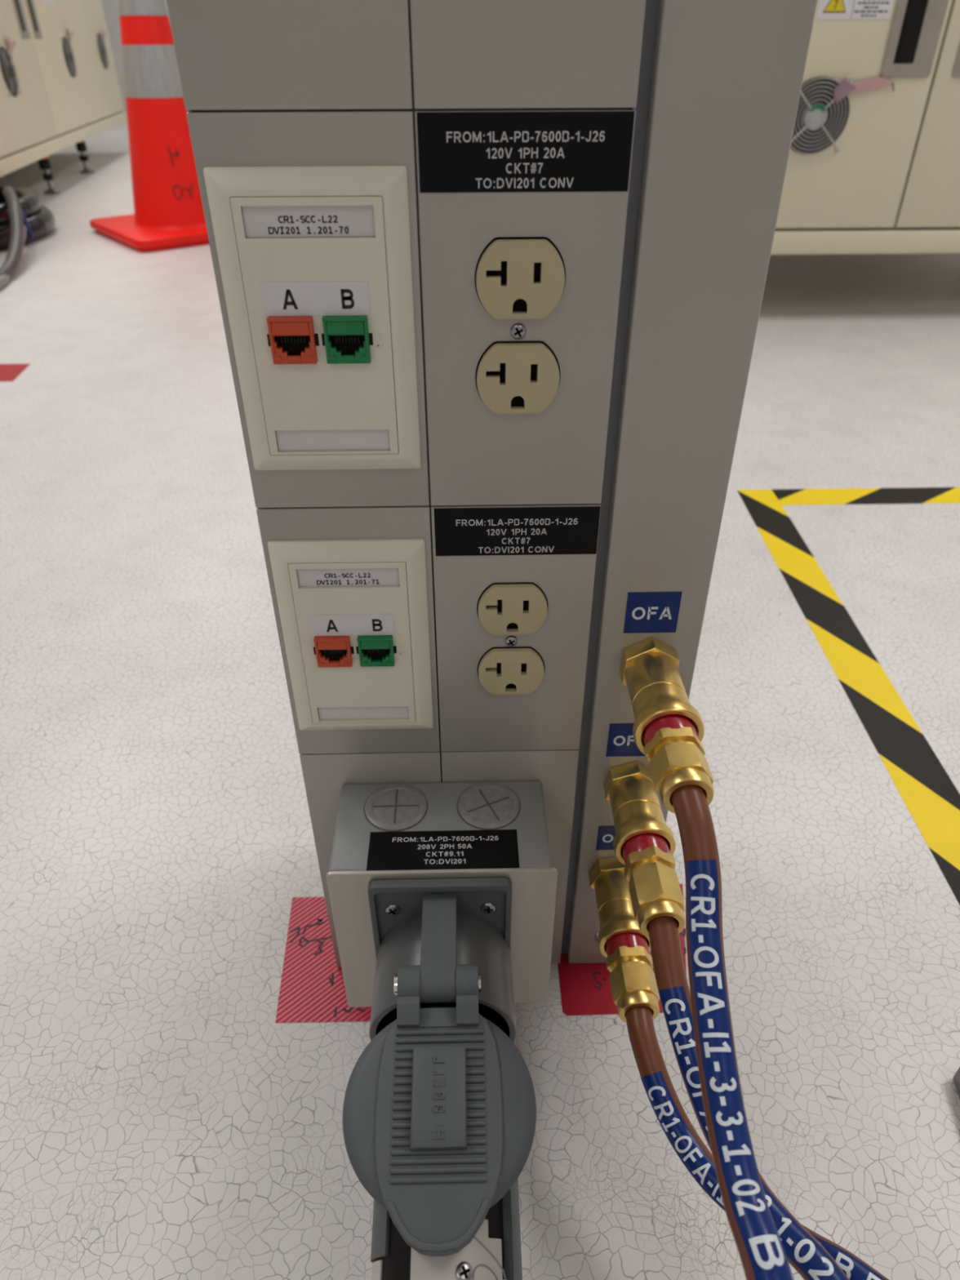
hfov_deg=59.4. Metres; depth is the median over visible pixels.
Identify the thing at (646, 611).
label
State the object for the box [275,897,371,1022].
tape
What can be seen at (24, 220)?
coil
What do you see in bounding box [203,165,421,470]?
data faceplate
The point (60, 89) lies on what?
base cabinet
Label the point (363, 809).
junction box
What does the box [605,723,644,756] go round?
label
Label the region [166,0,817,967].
pedestal
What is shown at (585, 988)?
tape
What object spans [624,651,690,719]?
socket
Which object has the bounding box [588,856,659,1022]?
coupling
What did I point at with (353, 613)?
data faceplate
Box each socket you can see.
[342,877,536,1256]
[474,236,565,413]
[476,582,548,694]
[593,869,633,924]
[608,775,664,830]
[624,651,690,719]
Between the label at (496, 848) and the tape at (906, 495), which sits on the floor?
the tape at (906, 495)
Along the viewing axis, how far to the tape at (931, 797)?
0.84 m
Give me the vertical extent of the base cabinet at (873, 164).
1.189 m
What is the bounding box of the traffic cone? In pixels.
[89,0,208,252]
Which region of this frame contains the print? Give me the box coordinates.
[850,0,888,18]
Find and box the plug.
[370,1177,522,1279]
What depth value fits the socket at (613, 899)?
0.51 m
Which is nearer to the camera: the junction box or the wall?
the junction box
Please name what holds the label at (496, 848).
on the junction box
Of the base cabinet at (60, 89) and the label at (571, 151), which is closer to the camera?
the label at (571, 151)
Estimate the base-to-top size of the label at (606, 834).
0.022 m
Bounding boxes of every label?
[366,829,519,871]
[416,111,635,192]
[434,506,600,555]
[595,826,615,849]
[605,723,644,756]
[623,591,682,633]
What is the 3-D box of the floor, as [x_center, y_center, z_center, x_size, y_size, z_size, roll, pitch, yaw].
[-0.589,-1.495,3.037,9.000,0.050,12.000,-1,36,-1]
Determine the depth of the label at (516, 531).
0.39 m
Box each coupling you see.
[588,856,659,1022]
[603,760,685,937]
[619,636,714,813]
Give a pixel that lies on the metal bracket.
(957, 1076)
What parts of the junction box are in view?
plate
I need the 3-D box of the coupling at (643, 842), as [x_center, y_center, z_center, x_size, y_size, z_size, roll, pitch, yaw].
[0.088,0.111,0.451,0.033,0.033,0.099,-1,36,-1]
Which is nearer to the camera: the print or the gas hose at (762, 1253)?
the gas hose at (762, 1253)
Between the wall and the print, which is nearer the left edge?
the wall
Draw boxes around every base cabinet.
[0,0,126,194]
[770,0,959,254]
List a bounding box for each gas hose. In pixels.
[625,1005,888,1279]
[647,915,849,1279]
[670,784,793,1279]
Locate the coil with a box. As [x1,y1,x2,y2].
[0,185,55,288]
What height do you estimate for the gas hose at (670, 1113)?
0.110 m
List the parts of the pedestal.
panel, panel, panel, panel, frame, panel, panel, panel, panel, gas panel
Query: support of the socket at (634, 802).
attached to the coupling at (643, 842)
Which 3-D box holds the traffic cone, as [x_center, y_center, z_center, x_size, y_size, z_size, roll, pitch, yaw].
[-0.986,-1.696,2.568,0.480,0.826,0.480,-25,43,-30]
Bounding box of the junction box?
[325,781,557,1007]
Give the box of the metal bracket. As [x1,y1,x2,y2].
[953,1066,959,1097]
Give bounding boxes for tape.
[0,364,30,382]
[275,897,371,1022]
[557,884,686,1015]
[737,489,959,904]
[771,487,959,505]
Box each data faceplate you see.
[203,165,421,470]
[267,538,433,730]
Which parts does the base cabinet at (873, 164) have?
handle plate, door, handle plate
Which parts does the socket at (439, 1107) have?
lid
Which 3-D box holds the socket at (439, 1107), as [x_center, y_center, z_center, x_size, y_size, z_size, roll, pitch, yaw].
[-0.018,0.215,0.410,0.087,0.116,0.152,-1,36,-1]
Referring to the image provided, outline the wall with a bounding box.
[101,0,168,105]
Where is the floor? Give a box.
[0,105,959,1279]
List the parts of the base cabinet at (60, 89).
handle plate, door, handle plate, door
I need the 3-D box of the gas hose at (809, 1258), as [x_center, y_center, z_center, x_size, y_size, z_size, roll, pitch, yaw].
[0.340,0.395,0.207,0.816,0.192,0.148,28,44,33]
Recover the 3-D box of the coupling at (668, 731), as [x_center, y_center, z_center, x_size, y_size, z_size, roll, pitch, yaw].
[0.088,0.039,0.401,0.033,0.033,0.097,-1,36,-1]

